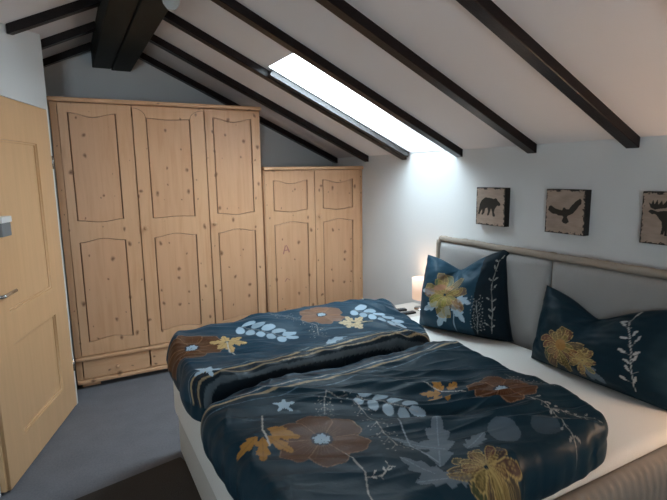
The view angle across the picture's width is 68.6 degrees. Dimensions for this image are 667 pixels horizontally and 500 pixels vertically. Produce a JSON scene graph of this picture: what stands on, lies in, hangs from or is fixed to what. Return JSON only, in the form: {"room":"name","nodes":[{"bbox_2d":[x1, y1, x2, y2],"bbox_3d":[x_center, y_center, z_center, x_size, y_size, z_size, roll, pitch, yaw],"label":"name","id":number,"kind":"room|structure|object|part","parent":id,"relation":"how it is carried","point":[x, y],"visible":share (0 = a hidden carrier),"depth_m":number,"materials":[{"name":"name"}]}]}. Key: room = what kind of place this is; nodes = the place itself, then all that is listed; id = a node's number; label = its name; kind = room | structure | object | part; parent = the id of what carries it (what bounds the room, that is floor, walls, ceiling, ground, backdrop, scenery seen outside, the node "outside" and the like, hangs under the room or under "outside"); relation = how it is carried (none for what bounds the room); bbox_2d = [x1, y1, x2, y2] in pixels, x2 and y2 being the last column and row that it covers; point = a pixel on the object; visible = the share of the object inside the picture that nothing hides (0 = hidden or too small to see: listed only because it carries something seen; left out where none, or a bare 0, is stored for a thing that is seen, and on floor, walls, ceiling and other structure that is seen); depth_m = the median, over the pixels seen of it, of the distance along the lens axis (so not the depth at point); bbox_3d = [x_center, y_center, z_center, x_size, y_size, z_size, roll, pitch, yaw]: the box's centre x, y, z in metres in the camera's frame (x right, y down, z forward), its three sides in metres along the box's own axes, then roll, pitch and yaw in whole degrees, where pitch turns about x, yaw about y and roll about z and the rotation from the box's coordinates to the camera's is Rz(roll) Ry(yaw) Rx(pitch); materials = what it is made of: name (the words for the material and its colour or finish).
{"room":"bedroom","nodes":[
{"label":"bedroom","id":0,"kind":"room"},
{"bbox_2d":[0,23,77,404],"bbox_3d":[-1.431,0.215,0.873,0.140,2.349,4.553,-2,9,-9],"label":"wall","id":1,"kind":"structure","parent":0,"point":[22,79],"depth_m":2.71,"materials":[{"name":"white paint"}]},
{"bbox_2d":[0,96,76,492],"bbox_3d":[-1.636,0.155,2.660,0.099,1.895,0.941,-2,9,-9],"label":"door","id":2,"kind":"structure","parent":1,"relation":"in","point":[38,392],"depth_m":2.65,"materials":[{"name":"brown wood"}]},
{"bbox_2d":[0,216,11,236],"bbox_3d":[-1.577,-0.112,2.329,0.050,0.095,0.104,-2,9,-9],"label":"wall box","id":3,"kind":"object","parent":2,"relation":"attached to","point":[5,225],"visible":1,"depth_m":2.32,"materials":[{"name":"grey plastic"}]},
{"bbox_3d":[-1.558,0.210,2.317,0.059,0.020,0.139,-2,9,-9],"label":"lever","id":4,"kind":"part","parent":2,"relation":"part of","materials":[{"name":"silver metal"}]},
{"bbox_3d":[-1.674,-0.149,2.605,0.018,0.841,0.528,-2,9,-9],"label":"panel","id":5,"kind":"part","parent":2,"relation":"part of","materials":[{"name":"brown wood"}]},
{"bbox_3d":[-1.661,0.668,2.735,0.018,0.476,0.531,-2,9,-9],"label":"panel","id":6,"kind":"part","parent":2,"relation":"part of","materials":[{"name":"brown wood"}]},
{"bbox_2d":[0,364,185,499],"bbox_3d":[-0.240,1.331,1.533,4.100,0.100,6.350,-6,10,-28],"label":"floor","id":7,"kind":"structure","parent":0,"point":[118,429],"depth_m":2.81,"materials":[{"name":"grey carpet"}]},
{"bbox_2d":[75,457,201,499],"bbox_3d":[-0.494,1.261,1.650,0.800,0.010,1.915,-9,12,-40],"label":"rug","id":8,"kind":"object","parent":7,"relation":"on","point":[171,480],"visible":1,"depth_m":2.37,"materials":[{"name":"brown carpet"}]},
{"bbox_2d":[46,96,266,386],"bbox_3d":[-1.330,-0.098,3.895,1.463,2.020,0.593,-6,10,-28],"label":"wardrobe","id":9,"kind":"object","parent":7,"relation":"on","point":[161,204],"visible":0.83,"depth_m":3.60,"materials":[{"name":"brown wood"}]},
{"bbox_3d":[-1.633,-0.561,3.369,0.282,0.735,0.012,-6,10,-28],"label":"panel","id":10,"kind":"part","parent":9,"relation":"part of","materials":[{"name":"brown wood"}]},
{"bbox_3d":[-1.606,-0.126,3.448,0.451,1.749,0.020,-6,10,-28],"label":"door","id":11,"kind":"part","parent":9,"relation":"part of","materials":[{"name":"brown wood"}]},
{"bbox_3d":[-1.619,0.280,3.501,0.282,0.731,0.012,-6,10,-28],"label":"panel","id":12,"kind":"part","parent":9,"relation":"part of","materials":[{"name":"brown wood"}]},
{"bbox_3d":[-1.590,0.841,3.601,0.447,0.133,0.020,-6,10,-28],"label":"drawer","id":13,"kind":"part","parent":9,"relation":"part of","materials":[{"name":"brown wood"}]},
{"bbox_3d":[-1.188,0.718,3.794,1.449,0.027,0.037,-6,10,-28],"label":"moulding","id":14,"kind":"part","parent":9,"relation":"part of","materials":[{"name":"brown wood"}]},
{"bbox_3d":[-1.185,0.886,3.821,1.449,0.028,0.037,-6,10,-28],"label":"moulding","id":15,"kind":"part","parent":9,"relation":"part of","materials":[{"name":"brown wood"}]},
{"bbox_3d":[-1.167,0.798,3.827,0.495,0.133,0.020,-6,10,-28],"label":"drawer","id":16,"kind":"part","parent":9,"relation":"part of","materials":[{"name":"brown wood"}]},
{"bbox_3d":[-1.196,-0.598,3.603,0.294,0.709,0.012,-6,10,-28],"label":"panel","id":17,"kind":"part","parent":9,"relation":"part of","materials":[{"name":"brown wood"}]},
{"bbox_3d":[-1.182,-0.169,3.674,0.499,1.749,0.020,-6,10,-28],"label":"door","id":18,"kind":"part","parent":9,"relation":"part of","materials":[{"name":"brown wood"}]},
{"bbox_3d":[-1.182,0.236,3.734,0.294,0.731,0.012,-6,10,-28],"label":"panel","id":19,"kind":"part","parent":9,"relation":"part of","materials":[{"name":"brown wood"}]},
{"bbox_3d":[-0.778,-0.646,3.824,0.290,0.735,0.012,-6,10,-28],"label":"panel","id":20,"kind":"part","parent":9,"relation":"part of","materials":[{"name":"brown wood"}]},
{"bbox_3d":[-0.768,-0.210,3.895,0.429,1.749,0.020,-6,10,-28],"label":"door","id":21,"kind":"part","parent":9,"relation":"part of","materials":[{"name":"brown wood"}]},
{"bbox_3d":[-0.765,0.194,3.957,0.290,0.731,0.012,-6,10,-28],"label":"panel","id":22,"kind":"part","parent":9,"relation":"part of","materials":[{"name":"brown wood"}]},
{"bbox_2d":[261,166,362,312],"bbox_3d":[-0.268,0.025,4.495,0.941,1.556,0.593,-6,10,-28],"label":"wardrobe","id":23,"kind":"object","parent":7,"relation":"on","point":[312,215],"visible":0.58,"depth_m":4.22,"materials":[{"name":"brown wood"}]},
{"bbox_3d":[-0.359,-0.449,4.083,0.294,0.260,0.012,-6,10,-28],"label":"panel","id":24,"kind":"part","parent":23,"relation":"part of","materials":[{"name":"brown wood"}]},
{"bbox_3d":[-0.356,-0.022,4.149,0.446,1.285,0.020,-6,10,-28],"label":"door","id":25,"kind":"part","parent":23,"relation":"part of","materials":[{"name":"brown wood"}]},
{"bbox_3d":[-0.350,0.138,4.176,0.294,0.761,0.012,-6,10,-28],"label":"panel","id":26,"kind":"part","parent":23,"relation":"part of","materials":[{"name":"brown wood"}]},
{"bbox_3d":[0.045,-0.062,4.362,0.454,1.285,0.020,-6,10,-28],"label":"door","id":27,"kind":"part","parent":23,"relation":"part of","materials":[{"name":"brown wood"}]},
{"bbox_3d":[0.036,-0.488,4.294,0.287,0.260,0.012,-6,10,-28],"label":"panel","id":28,"kind":"part","parent":23,"relation":"part of","materials":[{"name":"brown wood"}]},
{"bbox_3d":[0.045,0.098,4.386,0.287,0.761,0.012,-6,10,-28],"label":"panel","id":29,"kind":"part","parent":23,"relation":"part of","materials":[{"name":"brown wood"}]},
{"bbox_2d":[394,302,420,316],"bbox_3d":[0.548,0.686,3.663,0.374,0.485,0.330,-6,10,-28],"label":"bedside table","id":30,"kind":"object","parent":7,"relation":"on","point":[409,306],"visible":0.08,"depth_m":3.70,"materials":[{"name":"beige laminate"}]},
{"bbox_2d":[401,310,415,314],"bbox_3d":[0.527,0.454,3.525,0.140,0.016,0.044,-5,10,-25],"label":"remote control","id":31,"kind":"object","parent":30,"relation":"on","point":[412,311],"visible":0.71,"depth_m":3.52,"materials":[{"name":"black plastic"}]},
{"bbox_2d":[412,276,423,310],"bbox_3d":[0.655,0.324,3.633,0.144,0.235,0.144,-6,10,-28],"label":"table lamp","id":32,"kind":"object","parent":30,"relation":"on","point":[417,281],"visible":0.39,"depth_m":3.58,"materials":[{"name":"white fabric"}]},
{"bbox_2d":[173,235,666,499],"bbox_3d":[0.394,0.607,2.277,1.920,1.050,1.826,-6,10,-28],"label":"double bed","id":33,"kind":"object","parent":7,"relation":"on","point":[634,466],"visible":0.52,"depth_m":2.27,"materials":[{"name":"beige fabric"}]},
{"bbox_2d":[166,298,429,421],"bbox_3d":[-0.105,0.479,2.543,1.436,0.212,0.784,-6,10,-28],"label":"duvet","id":34,"kind":"object","parent":33,"relation":"on","point":[207,364],"visible":0.88,"depth_m":2.35,"materials":[{"name":"blue fabric"}]},
{"bbox_2d":[200,341,607,499],"bbox_3d":[0.254,0.612,1.764,1.322,0.182,0.997,-6,10,-28],"label":"duvet","id":35,"kind":"object","parent":33,"relation":"on","point":[434,420],"visible":1,"depth_m":1.57,"materials":[{"name":"blue fabric"}]},
{"bbox_3d":[0.323,0.766,2.312,1.800,0.284,1.727,-6,10,-28],"label":"mattress","id":36,"kind":"part","parent":33,"relation":"part of","materials":[{"name":"white fabric"}]},
{"bbox_2d":[419,250,513,341],"bbox_3d":[0.813,0.237,2.974,0.606,0.532,0.342,5,11,35],"label":"pillow","id":37,"kind":"object","parent":33,"relation":"on","point":[472,300],"visible":0.99,"depth_m":2.86,"materials":[{"name":"blue fabric"}]},
{"bbox_2d":[440,241,552,349],"bbox_3d":[0.953,0.279,3.036,0.059,0.572,0.891,-6,10,-28],"label":"cushion","id":38,"kind":"object","parent":33,"relation":"on","point":[529,275],"depth_m":2.78,"materials":[{"name":"fabric"}]},
{"bbox_2d":[531,285,666,410],"bbox_3d":[1.255,0.401,2.248,0.285,0.421,0.778,-6,10,-28],"label":"pillow","id":39,"kind":"object","parent":33,"relation":"on","point":[626,354],"visible":1,"depth_m":2.14,"materials":[{"name":"blue fabric"}]},
{"bbox_2d":[552,261,666,318],"bbox_3d":[1.374,0.394,2.267,0.059,0.572,0.870,-6,10,-28],"label":"cushion","id":40,"kind":"object","parent":33,"relation":"on","point":[605,292],"depth_m":2.32,"materials":[{"name":"grey fabric"}]},
{"bbox_3d":[0.771,0.888,1.538,1.720,0.252,0.072,-6,10,-28],"label":"panel","id":41,"kind":"part","parent":33,"relation":"part of","materials":[{"name":"beige fabric"}]},
{"bbox_2d":[44,51,331,362],"bbox_3d":[-1.750,-0.386,4.043,3.900,2.556,0.100,-6,10,-28],"label":"wall","id":42,"kind":"structure","parent":0,"point":[75,76],"depth_m":3.94,"materials":[{"name":"white paint"}]},
{"bbox_2d":[0,0,666,157],"bbox_3d":[-0.276,-0.866,1.186,4.100,1.164,6.350,-6,10,-28],"label":"ceiling","id":43,"kind":"structure","parent":0,"point":[617,49],"depth_m":2.36,"materials":[{"name":"paint"}]},
{"bbox_2d":[6,0,100,34],"bbox_3d":[-1.491,-1.261,2.616,0.455,0.263,0.064,-6,10,-28],"label":"rafter","id":44,"kind":"object","parent":43,"relation":"attached to","point":[60,12],"visible":1,"depth_m":2.59,"materials":[{"name":"brown wood"}]},
{"bbox_2d":[43,42,90,67],"bbox_3d":[-2.608,-1.030,3.308,1.812,0.901,0.064,-6,10,-28],"label":"rafter","id":45,"kind":"object","parent":43,"relation":"attached to","point":[84,48],"visible":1,"depth_m":3.58,"materials":[{"name":"brown wood"}]},
{"bbox_2d":[41,21,94,49],"bbox_3d":[-2.343,-0.957,2.823,1.812,0.901,0.064,-6,10,-28],"label":"rafter","id":46,"kind":"object","parent":43,"relation":"attached to","point":[76,32],"visible":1,"depth_m":3.10,"materials":[{"name":"brown wood"}]},
{"bbox_2d":[91,0,167,71],"bbox_3d":[-0.279,-1.095,1.155,0.275,0.173,6.138,-6,10,-28],"label":"ridge beam","id":47,"kind":"structure","parent":43,"relation":"attached to","point":[123,28],"depth_m":2.83,"materials":[{"name":"brown wood"}]},
{"bbox_2d":[162,0,179,10],"bbox_3d":[-0.608,-1.001,1.817,0.072,0.208,0.072,-6,10,-28],"label":"pendant lamp","id":48,"kind":"object","parent":47,"relation":"hanging from","point":[172,5],"visible":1,"depth_m":1.81,"materials":[{"name":"white glass"}]},
{"bbox_2d":[139,52,337,162],"bbox_3d":[-0.774,-1.212,4.286,1.808,0.899,0.064,-6,10,-28],"label":"rafter","id":49,"kind":"object","parent":43,"relation":"attached to","point":[144,57],"visible":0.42,"depth_m":4.15,"materials":[{"name":"brown wood"}]},
{"bbox_2d":[149,34,368,161],"bbox_3d":[-0.508,-1.140,3.801,1.808,0.899,0.064,-6,10,-28],"label":"rafter","id":50,"kind":"object","parent":43,"relation":"attached to","point":[155,40],"visible":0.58,"depth_m":3.71,"materials":[{"name":"brown wood"}]},
{"bbox_2d":[163,10,406,159],"bbox_3d":[-0.248,-1.069,3.326,1.808,0.899,0.064,-6,10,-28],"label":"rafter","id":51,"kind":"object","parent":43,"relation":"attached to","point":[171,18],"visible":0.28,"depth_m":3.10,"materials":[{"name":"brown wood"}]},
{"bbox_2d":[211,0,462,156],"bbox_3d":[0.045,-0.989,2.792,1.808,0.899,0.064,-6,10,-28],"label":"rafter","id":52,"kind":"object","parent":43,"relation":"attached to","point":[234,7],"visible":1,"depth_m":2.74,"materials":[{"name":"brown wood"}]},
{"bbox_2d":[268,70,408,156],"bbox_3d":[0.077,-0.938,3.460,1.115,0.549,0.043,-6,10,-28],"label":"trim","id":53,"kind":"structure","parent":43,"relation":"attached to","point":[274,75],"depth_m":3.41,"materials":[{"name":"grey"}]},
{"bbox_2d":[315,0,536,153],"bbox_3d":[0.325,-0.913,2.280,1.808,0.899,0.064,-6,10,-28],"label":"rafter","id":54,"kind":"object","parent":43,"relation":"attached to","point":[341,9],"visible":1,"depth_m":2.33,"materials":[{"name":"brown wood"}]},
{"bbox_2d":[456,0,639,148],"bbox_3d":[0.595,-0.840,1.788,1.808,0.899,0.064,-6,10,-28],"label":"rafter","id":55,"kind":"object","parent":43,"relation":"attached to","point":[487,12],"visible":1,"depth_m":1.93,"materials":[{"name":"brown wood"}]},
{"bbox_2d":[332,135,666,304],"bbox_3d":[1.504,0.295,2.335,0.100,1.640,6.150,-6,10,-28],"label":"wall","id":56,"kind":"structure","parent":0,"point":[412,202],"depth_m":2.99,"materials":[{"name":"white paint"}]},
{"bbox_2d":[476,187,509,226],"bbox_3d":[0.989,-0.271,3.041,0.042,0.235,0.235,-6,10,-28],"label":"wall picture","id":57,"kind":"object","parent":56,"relation":"attached to","point":[492,203],"visible":1,"depth_m":3.01,"materials":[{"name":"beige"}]},
{"bbox_2d":[545,189,591,235],"bbox_3d":[1.237,-0.203,2.589,0.042,0.235,0.235,-6,10,-28],"label":"wall picture","id":58,"kind":"object","parent":56,"relation":"attached to","point":[567,210],"visible":1,"depth_m":2.56,"materials":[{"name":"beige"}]},
{"bbox_2d":[639,191,666,245],"bbox_3d":[1.481,-0.137,2.144,0.042,0.235,0.235,-6,10,-28],"label":"wall picture","id":59,"kind":"object","parent":56,"relation":"attached to","point":[653,229],"visible":1,"depth_m":2.19,"materials":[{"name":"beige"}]}
]}

